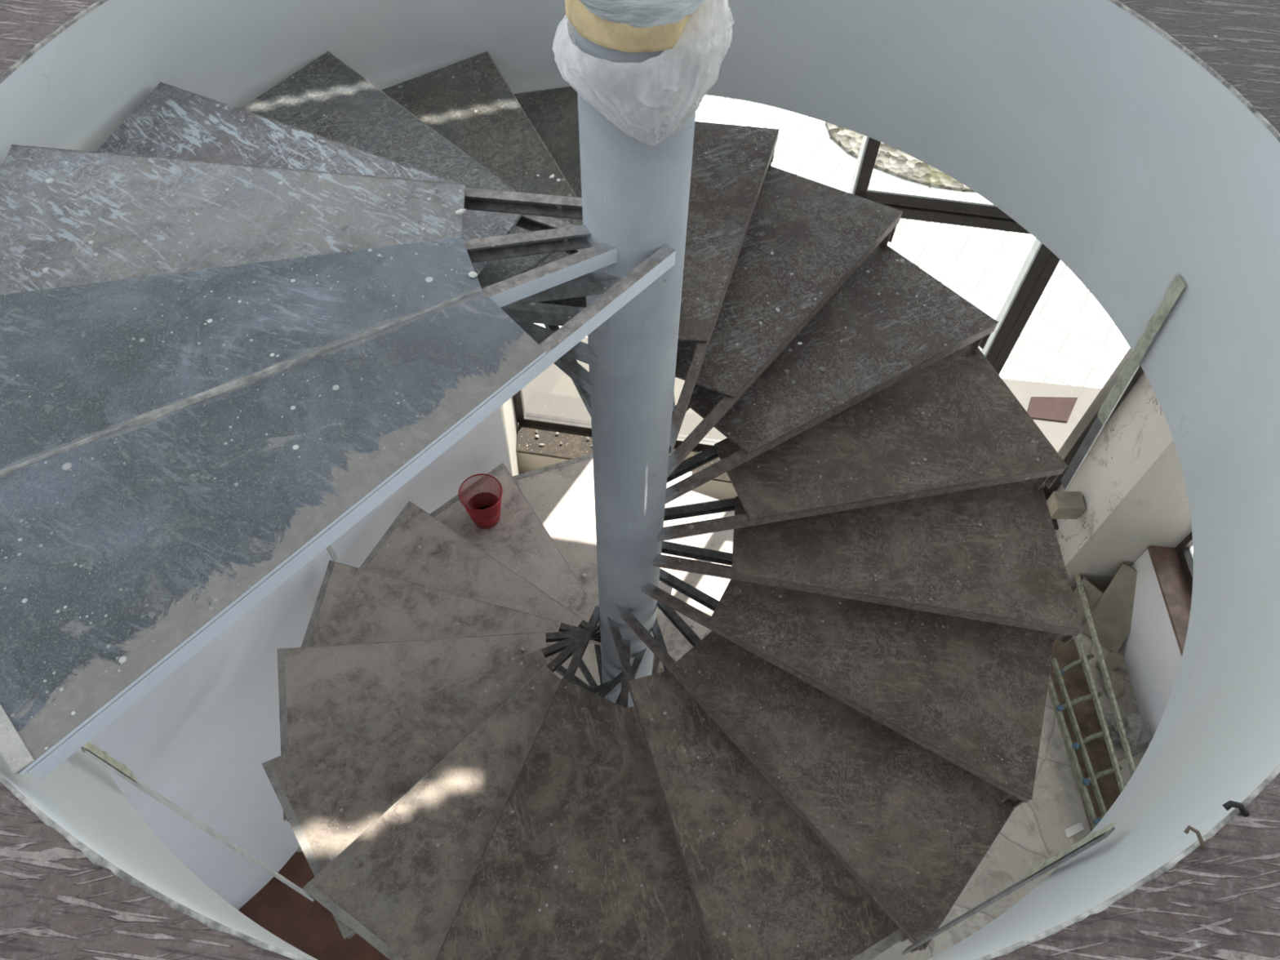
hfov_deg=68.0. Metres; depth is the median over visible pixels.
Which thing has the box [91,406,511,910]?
wall
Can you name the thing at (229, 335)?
spiral staircase
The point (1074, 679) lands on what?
board
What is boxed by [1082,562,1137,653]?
stone slab
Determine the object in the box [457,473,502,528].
wastebasket
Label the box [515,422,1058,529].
trim
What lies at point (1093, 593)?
stone slab
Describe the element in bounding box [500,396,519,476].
wall reveal
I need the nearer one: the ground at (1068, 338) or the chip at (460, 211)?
the chip at (460, 211)
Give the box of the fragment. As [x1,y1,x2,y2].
[1063,822,1084,838]
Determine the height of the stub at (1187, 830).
0.015 m
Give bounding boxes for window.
[512,135,1143,499]
[1174,532,1193,596]
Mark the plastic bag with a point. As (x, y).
(650, 100)
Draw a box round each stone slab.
[1072,577,1103,623]
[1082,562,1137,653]
[1095,651,1124,671]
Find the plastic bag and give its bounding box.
[552,0,734,146]
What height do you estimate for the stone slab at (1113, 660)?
0.074 m
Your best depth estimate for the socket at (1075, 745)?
6.44 m
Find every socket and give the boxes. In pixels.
[1055,704,1063,711]
[1071,742,1079,749]
[1082,777,1089,785]
[1093,817,1101,825]
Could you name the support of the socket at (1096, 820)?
attached to the ladder
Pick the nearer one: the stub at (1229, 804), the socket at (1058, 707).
the stub at (1229, 804)
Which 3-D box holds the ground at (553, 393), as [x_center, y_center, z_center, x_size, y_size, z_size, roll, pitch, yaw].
[0.929,-0.685,8.196,10.049,0.015,1.849,2,57,0]
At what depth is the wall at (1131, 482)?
6.38 m
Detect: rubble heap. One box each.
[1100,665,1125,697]
[1104,713,1151,752]
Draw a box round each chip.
[455,208,466,214]
[468,271,477,278]
[818,366,825,371]
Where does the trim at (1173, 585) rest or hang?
on the wall at (1151, 651)
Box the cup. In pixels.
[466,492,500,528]
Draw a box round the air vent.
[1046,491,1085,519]
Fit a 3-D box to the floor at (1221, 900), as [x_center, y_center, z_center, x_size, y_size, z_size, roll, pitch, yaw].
[-0.032,0.991,1.423,14.000,0.310,8.250,1,57,-1]
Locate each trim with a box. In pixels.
[0,0,1279,959]
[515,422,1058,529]
[1147,546,1191,656]
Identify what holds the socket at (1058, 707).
attached to the ladder
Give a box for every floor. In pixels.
[0,0,1279,959]
[238,472,1148,959]
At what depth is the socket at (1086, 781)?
6.31 m
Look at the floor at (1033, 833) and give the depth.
6.16 m
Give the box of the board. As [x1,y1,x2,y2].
[1049,638,1120,831]
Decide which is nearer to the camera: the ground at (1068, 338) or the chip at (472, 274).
the chip at (472, 274)
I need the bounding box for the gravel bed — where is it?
[825,122,974,191]
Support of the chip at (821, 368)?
on the spiral staircase
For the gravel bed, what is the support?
on the ground at (1068, 338)
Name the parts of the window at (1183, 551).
frame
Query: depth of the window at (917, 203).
5.45 m
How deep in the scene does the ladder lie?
6.52 m
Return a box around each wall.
[0,0,1279,959]
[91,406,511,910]
[516,452,737,499]
[1054,372,1191,591]
[1121,548,1193,745]
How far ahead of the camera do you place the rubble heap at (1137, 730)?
6.52 m
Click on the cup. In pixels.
(482, 500)
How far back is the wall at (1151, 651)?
6.62 m
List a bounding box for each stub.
[1183,825,1205,849]
[1222,800,1249,817]
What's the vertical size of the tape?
0.647 m
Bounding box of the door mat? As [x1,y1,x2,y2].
[1026,396,1077,422]
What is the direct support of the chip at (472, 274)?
on the spiral staircase
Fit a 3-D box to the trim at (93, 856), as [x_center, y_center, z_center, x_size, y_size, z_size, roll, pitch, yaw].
[-0.025,-0.651,2.293,3.496,0.011,3.414,1,57,-1]
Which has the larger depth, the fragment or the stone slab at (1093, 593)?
the stone slab at (1093, 593)
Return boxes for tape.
[564,0,704,53]
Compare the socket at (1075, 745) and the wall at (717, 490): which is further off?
the wall at (717, 490)
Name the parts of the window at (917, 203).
rail, rail, rail, rail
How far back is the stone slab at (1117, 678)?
6.78 m
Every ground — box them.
[521,337,1101,452]
[534,94,1129,388]
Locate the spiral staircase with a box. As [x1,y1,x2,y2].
[0,28,1185,959]
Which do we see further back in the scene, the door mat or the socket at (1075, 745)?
the door mat
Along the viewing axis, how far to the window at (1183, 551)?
6.51 m
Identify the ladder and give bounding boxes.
[1047,573,1135,830]
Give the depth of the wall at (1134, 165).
2.92 m

